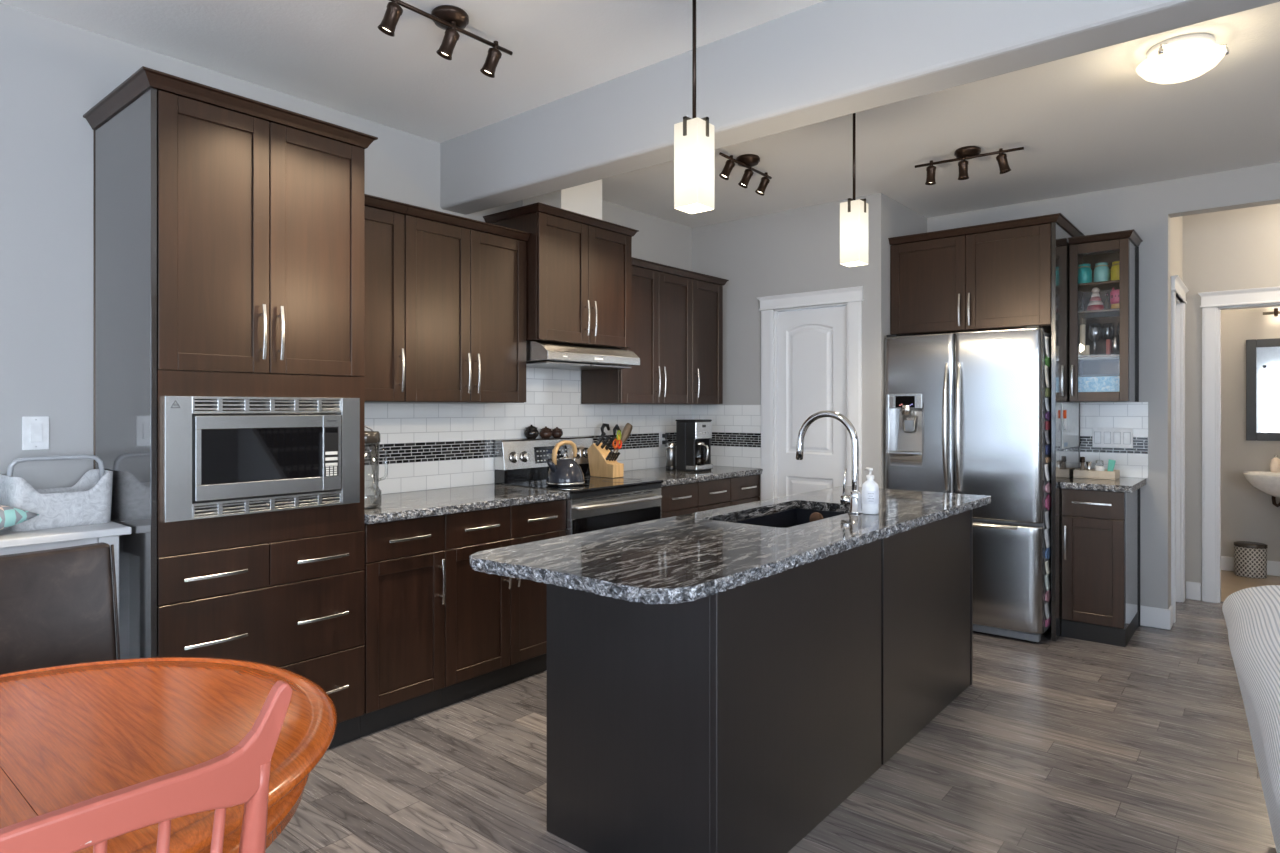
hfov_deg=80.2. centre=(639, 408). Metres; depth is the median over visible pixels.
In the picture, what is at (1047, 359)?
magnet
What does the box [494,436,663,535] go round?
stove
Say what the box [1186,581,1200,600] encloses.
baseboard
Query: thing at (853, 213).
pendant light
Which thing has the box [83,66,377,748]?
tall cabinet
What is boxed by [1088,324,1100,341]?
bowl
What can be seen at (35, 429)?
light switch
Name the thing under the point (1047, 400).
note
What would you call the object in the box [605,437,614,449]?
carving knife
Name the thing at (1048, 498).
magnet
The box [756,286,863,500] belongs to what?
trim
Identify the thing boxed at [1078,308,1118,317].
shelf
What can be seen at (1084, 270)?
mason jar
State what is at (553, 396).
tile backsplash
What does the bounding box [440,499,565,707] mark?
base cabinet
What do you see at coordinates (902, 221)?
wall
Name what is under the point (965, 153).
track light
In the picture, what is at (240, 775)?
dining chair
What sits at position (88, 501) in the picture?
basket
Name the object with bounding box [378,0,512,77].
track light
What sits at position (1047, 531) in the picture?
note
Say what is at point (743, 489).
base cabinet
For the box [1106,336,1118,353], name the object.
cocktail shaker
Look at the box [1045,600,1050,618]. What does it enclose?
note
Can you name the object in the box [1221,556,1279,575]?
baseboard
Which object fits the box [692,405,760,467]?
trim
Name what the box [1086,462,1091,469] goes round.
steel jigger
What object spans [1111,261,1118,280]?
mason jar
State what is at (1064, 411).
marker pen
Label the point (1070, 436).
memo board
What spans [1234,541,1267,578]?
waste bin
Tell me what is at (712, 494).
base cabinet
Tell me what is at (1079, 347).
candle
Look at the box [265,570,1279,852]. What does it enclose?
floor
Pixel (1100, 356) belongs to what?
shelf
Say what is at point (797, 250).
wall
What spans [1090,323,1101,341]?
bowl
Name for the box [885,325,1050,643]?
fridge
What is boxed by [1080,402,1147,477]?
backsplash
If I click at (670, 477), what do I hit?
countertop
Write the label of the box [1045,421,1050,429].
magnet
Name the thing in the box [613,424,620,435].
bowl
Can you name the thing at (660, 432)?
wall outlet
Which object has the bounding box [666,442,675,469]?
coffee grinder
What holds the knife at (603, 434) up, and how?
in the knife block
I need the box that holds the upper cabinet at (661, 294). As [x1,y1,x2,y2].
[582,257,695,403]
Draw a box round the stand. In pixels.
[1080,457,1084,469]
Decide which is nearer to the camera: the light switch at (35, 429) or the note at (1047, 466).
the light switch at (35, 429)
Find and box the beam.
[440,0,1279,214]
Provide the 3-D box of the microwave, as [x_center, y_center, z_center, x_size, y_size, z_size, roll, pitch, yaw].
[-1.521,0.167,2.920,0.482,0.418,0.696,0,0,40]
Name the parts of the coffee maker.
lid, carafe lid, panel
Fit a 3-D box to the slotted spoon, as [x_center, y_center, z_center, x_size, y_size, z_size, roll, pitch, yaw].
[-0.172,0.259,4.976,0.128,0.312,0.028,0,0,-39]
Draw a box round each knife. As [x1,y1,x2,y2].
[596,432,605,445]
[601,435,610,448]
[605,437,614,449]
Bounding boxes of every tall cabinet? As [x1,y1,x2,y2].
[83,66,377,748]
[888,213,1084,640]
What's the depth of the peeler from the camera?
4.95 m
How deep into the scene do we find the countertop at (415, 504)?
3.63 m
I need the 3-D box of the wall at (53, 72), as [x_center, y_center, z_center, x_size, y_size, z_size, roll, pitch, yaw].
[-1.953,-0.106,3.119,0.120,2.900,9.300,0,0,40]
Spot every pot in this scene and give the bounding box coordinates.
[524,425,538,438]
[552,427,562,437]
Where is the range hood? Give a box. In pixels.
[526,341,639,369]
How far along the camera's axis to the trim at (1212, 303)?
5.26 m
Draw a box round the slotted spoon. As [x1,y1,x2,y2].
[610,424,620,450]
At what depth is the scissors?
4.94 m
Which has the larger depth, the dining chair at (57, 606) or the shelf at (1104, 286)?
the shelf at (1104, 286)
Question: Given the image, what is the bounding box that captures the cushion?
[0,505,38,529]
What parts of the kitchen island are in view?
panel, panel, panel, panel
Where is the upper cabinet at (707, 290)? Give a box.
[683,272,728,404]
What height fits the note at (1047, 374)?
0.128 m
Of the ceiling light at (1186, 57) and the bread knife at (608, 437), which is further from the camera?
the bread knife at (608, 437)
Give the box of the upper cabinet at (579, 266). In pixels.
[483,202,638,348]
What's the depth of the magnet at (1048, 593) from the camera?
4.40 m
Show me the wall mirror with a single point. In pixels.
(1262, 355)
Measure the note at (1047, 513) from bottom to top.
0.100 m
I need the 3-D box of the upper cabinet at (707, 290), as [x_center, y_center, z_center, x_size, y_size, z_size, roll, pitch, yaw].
[0.379,-0.486,5.521,0.378,0.910,0.408,0,0,40]
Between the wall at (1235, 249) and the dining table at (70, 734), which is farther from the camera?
the wall at (1235, 249)
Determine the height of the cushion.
0.110 m
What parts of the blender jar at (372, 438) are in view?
blade, lid, handle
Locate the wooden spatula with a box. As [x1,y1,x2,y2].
[616,423,632,451]
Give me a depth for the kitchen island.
2.30 m
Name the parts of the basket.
tube handle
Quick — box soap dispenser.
[1270,455,1279,471]
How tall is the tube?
0.109 m
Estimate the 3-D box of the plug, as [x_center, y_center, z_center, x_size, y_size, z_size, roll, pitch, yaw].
[0.222,0.306,5.486,0.164,0.245,0.126,0,0,40]
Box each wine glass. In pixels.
[1088,324,1100,354]
[1090,323,1101,353]
[1101,323,1113,340]
[1116,322,1118,336]
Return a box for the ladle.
[600,423,609,442]
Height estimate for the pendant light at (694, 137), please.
0.772 m
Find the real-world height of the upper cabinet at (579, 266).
0.717 m
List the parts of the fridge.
button panel, dispenser frame, button panel, door, handle, handle, handle, door, freezer drawer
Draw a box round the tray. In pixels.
[1073,468,1119,479]
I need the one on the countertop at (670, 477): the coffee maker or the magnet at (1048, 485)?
the coffee maker
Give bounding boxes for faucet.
[796,410,861,513]
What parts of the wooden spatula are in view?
blade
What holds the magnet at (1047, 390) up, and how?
attached to the fridge
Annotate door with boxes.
[777,306,845,497]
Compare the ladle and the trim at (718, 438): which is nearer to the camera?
the ladle
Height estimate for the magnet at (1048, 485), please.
0.064 m
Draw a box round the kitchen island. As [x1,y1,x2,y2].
[547,509,972,852]
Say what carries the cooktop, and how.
in the stove
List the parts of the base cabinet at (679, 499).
drawer, handle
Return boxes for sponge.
[809,512,823,521]
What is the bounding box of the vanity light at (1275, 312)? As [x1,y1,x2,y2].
[1263,306,1279,316]
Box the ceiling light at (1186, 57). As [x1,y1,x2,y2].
[1136,33,1228,83]
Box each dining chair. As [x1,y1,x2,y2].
[0,542,119,673]
[0,680,291,852]
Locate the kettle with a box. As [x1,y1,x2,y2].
[546,440,584,486]
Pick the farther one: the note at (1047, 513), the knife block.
the knife block
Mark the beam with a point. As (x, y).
(825, 60)
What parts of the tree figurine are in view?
knob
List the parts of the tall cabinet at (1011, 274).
door, handle, handle, crown molding, door, panel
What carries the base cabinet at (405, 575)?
on the floor
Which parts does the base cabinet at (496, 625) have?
door, drawer, handle, handle, drawer, door, handle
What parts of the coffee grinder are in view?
lid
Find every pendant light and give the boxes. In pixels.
[674,0,713,213]
[840,113,867,266]
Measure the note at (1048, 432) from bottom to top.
0.078 m
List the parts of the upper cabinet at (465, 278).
door, crown molding, handle, handle, door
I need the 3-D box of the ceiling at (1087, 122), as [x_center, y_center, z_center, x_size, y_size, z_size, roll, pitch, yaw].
[2.893,-1.458,3.693,6.840,0.135,4.120,0,0,40]
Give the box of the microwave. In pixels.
[163,396,359,522]
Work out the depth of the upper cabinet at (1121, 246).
4.63 m
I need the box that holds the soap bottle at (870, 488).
[862,467,878,513]
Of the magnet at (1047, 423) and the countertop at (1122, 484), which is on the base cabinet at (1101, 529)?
the countertop at (1122, 484)
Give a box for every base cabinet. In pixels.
[361,515,445,736]
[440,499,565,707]
[661,482,697,518]
[698,478,729,511]
[729,474,759,505]
[1061,488,1139,646]
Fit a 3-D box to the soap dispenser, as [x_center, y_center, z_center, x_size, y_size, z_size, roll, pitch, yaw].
[5.048,0.436,6.032,0.072,0.136,0.071,0,0,40]
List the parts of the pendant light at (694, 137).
rod, lamp shade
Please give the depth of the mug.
4.56 m
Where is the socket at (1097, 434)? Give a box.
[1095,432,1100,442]
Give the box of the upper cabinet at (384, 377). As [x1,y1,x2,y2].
[364,194,408,401]
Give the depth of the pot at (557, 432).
4.65 m
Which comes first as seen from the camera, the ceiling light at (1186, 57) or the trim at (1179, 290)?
the ceiling light at (1186, 57)
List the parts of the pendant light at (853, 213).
lamp shade, rod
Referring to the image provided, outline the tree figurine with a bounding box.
[1087,288,1103,309]
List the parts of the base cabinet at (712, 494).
drawer, handle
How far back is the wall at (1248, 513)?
6.24 m
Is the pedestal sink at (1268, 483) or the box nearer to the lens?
the box
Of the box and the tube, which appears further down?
the tube
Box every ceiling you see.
[0,0,824,142]
[602,2,1279,227]
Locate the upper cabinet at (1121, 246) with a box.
[1068,229,1142,401]
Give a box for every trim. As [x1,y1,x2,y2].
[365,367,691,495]
[365,432,675,465]
[522,179,601,219]
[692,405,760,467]
[711,432,760,447]
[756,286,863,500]
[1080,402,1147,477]
[1080,436,1147,453]
[1171,275,1188,622]
[1198,286,1279,602]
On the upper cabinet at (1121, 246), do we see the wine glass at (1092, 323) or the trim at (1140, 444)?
the wine glass at (1092, 323)
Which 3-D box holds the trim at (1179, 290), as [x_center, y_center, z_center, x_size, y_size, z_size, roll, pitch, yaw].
[3.538,0.256,5.079,0.158,2.174,0.802,0,0,40]
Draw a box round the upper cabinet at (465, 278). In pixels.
[395,204,530,402]
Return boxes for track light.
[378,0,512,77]
[719,152,771,195]
[915,146,1023,184]
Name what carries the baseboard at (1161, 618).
attached to the wall at (1147, 209)
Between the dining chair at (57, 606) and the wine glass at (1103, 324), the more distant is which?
the wine glass at (1103, 324)
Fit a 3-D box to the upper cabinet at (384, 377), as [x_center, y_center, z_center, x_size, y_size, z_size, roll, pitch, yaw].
[-1.316,-0.486,3.481,0.378,0.910,0.351,0,0,40]
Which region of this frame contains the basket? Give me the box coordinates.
[0,455,112,530]
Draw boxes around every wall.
[0,3,691,504]
[692,193,887,500]
[888,197,926,334]
[927,162,1279,608]
[1170,216,1182,604]
[1183,203,1279,600]
[1221,307,1279,561]
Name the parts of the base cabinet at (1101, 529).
handle, handle, drawer, door, panel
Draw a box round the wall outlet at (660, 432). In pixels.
[659,431,664,446]
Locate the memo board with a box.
[1062,403,1078,448]
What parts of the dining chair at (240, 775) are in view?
post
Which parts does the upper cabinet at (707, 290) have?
handle, door, crown molding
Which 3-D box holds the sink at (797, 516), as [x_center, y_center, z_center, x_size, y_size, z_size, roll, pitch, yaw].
[0.630,0.567,3.154,0.404,0.195,0.820,0,0,40]
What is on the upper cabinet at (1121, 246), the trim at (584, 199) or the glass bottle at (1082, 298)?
the glass bottle at (1082, 298)
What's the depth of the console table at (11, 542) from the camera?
2.49 m
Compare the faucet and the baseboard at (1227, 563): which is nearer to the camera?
the faucet
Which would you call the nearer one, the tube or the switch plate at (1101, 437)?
the tube
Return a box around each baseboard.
[1140,605,1172,629]
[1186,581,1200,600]
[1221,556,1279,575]
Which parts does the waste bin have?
lid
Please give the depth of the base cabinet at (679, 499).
4.71 m
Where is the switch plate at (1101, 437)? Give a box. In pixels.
[1092,428,1132,447]
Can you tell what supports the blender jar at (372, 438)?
on the countertop at (415, 504)
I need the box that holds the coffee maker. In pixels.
[675,419,712,471]
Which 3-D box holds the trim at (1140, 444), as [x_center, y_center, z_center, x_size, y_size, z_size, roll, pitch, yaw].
[2.988,0.228,4.800,0.367,0.104,0.001,0,0,40]
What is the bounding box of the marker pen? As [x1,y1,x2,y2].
[1063,410,1066,429]
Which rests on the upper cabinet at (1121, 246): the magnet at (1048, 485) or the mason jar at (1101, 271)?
the mason jar at (1101, 271)
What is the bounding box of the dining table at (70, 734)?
[0,657,336,852]
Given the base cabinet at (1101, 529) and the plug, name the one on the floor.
the base cabinet at (1101, 529)
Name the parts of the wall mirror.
glass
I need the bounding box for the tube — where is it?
[1107,459,1115,470]
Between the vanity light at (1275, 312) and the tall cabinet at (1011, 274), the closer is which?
the tall cabinet at (1011, 274)
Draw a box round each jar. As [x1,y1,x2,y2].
[365,425,387,508]
[1078,264,1091,283]
[1094,262,1109,281]
[1095,460,1103,470]
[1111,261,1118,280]
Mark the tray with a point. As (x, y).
(1077, 473)
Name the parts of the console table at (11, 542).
leg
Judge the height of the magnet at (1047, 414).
0.054 m
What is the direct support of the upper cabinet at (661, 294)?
attached to the wall at (53, 72)
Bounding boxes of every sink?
[732,508,844,527]
[1243,471,1279,506]
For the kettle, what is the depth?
4.15 m
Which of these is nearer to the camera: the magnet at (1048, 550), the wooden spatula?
the magnet at (1048, 550)
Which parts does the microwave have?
door, control panel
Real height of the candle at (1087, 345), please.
0.068 m
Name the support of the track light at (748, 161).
attached to the ceiling at (1087, 122)
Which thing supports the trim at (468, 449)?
attached to the wall at (53, 72)
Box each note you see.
[1044,365,1050,387]
[1045,336,1050,357]
[1045,398,1050,410]
[1045,430,1050,443]
[1045,463,1050,480]
[1045,510,1050,528]
[1045,528,1050,547]
[1045,559,1050,574]
[1045,573,1050,590]
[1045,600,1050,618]
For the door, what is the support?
in the wall at (797, 250)
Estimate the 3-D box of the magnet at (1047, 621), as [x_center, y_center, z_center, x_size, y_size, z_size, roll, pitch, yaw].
[2.367,1.238,4.411,0.010,0.040,0.093,0,0,40]
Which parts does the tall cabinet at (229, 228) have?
panel, drawer, door, handle, handle, crown molding, filler panel, drawer, handle, handle, drawer, door, drawer, handle, handle, handle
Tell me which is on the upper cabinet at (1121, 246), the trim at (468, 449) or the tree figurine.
the tree figurine
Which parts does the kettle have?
spout, handle, lid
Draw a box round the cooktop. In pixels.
[503,475,663,493]
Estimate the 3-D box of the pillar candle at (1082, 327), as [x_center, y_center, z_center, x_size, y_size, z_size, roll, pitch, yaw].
[2.755,-0.427,4.732,0.031,0.206,0.030,0,0,40]
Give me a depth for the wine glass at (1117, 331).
4.69 m
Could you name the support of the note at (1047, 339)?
attached to the fridge
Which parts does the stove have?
knob, knob, display panel, knob, knob, oven door, handle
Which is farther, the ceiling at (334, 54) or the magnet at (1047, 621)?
the magnet at (1047, 621)
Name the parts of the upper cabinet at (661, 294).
door, handle, handle, crown molding, door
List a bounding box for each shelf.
[1078,280,1118,291]
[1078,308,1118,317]
[1078,354,1118,359]
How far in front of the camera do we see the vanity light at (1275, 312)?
6.02 m
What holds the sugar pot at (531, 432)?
on the stove
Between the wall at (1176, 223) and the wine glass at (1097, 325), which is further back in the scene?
the wall at (1176, 223)
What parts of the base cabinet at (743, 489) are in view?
drawer, handle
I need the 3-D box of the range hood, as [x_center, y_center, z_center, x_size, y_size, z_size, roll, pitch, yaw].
[-0.430,-0.304,4.457,0.492,0.120,0.762,0,0,40]
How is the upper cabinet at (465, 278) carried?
attached to the wall at (53, 72)
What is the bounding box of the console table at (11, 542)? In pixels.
[0,521,131,652]
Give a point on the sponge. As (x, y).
(815, 516)
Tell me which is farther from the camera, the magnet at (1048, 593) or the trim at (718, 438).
the trim at (718, 438)
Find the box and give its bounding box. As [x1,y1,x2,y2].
[1078,374,1118,391]
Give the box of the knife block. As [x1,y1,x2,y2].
[587,443,623,477]
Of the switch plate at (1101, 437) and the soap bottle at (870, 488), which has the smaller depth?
the soap bottle at (870, 488)
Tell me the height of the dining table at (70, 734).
0.757 m
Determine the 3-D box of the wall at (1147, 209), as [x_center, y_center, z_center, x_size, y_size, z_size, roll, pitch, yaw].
[4.143,-0.056,3.929,5.220,2.800,0.120,0,0,40]
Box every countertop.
[365,484,569,523]
[469,486,990,603]
[624,466,762,486]
[1060,477,1145,492]
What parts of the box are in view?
lid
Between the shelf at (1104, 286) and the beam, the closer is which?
the beam
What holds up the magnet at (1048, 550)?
attached to the fridge
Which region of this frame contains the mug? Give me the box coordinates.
[1110,288,1118,308]
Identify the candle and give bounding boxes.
[1078,345,1080,355]
[1080,323,1084,345]
[1081,344,1084,354]
[1085,344,1088,354]
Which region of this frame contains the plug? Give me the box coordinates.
[662,434,670,443]
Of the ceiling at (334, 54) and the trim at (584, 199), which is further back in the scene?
the trim at (584, 199)
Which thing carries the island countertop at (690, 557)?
on the kitchen island
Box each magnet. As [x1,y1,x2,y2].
[1045,355,1050,366]
[1045,388,1050,396]
[1045,411,1050,419]
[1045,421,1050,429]
[1045,444,1050,454]
[1045,482,1050,492]
[1045,495,1050,509]
[1045,547,1050,558]
[1045,590,1050,601]
[1045,617,1050,626]
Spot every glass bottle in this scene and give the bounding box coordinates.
[1079,297,1085,310]
[1104,293,1108,308]
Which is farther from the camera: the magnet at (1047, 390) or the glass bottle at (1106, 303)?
the glass bottle at (1106, 303)
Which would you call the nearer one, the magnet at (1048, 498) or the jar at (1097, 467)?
the magnet at (1048, 498)
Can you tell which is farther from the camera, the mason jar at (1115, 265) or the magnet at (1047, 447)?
the mason jar at (1115, 265)
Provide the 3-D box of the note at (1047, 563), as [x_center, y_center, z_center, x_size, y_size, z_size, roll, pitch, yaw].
[2.371,0.919,4.411,0.013,0.071,0.124,0,0,40]
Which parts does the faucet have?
lever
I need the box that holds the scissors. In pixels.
[612,438,621,451]
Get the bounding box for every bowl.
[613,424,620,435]
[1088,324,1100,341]
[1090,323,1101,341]
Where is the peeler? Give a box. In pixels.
[615,430,620,451]
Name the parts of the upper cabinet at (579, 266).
crown molding, door, handle, handle, door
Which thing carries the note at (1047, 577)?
attached to the fridge
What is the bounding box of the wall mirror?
[1246,338,1279,440]
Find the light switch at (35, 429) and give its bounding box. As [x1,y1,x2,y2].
[22,416,48,449]
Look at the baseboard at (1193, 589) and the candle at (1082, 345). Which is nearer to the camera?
the candle at (1082, 345)

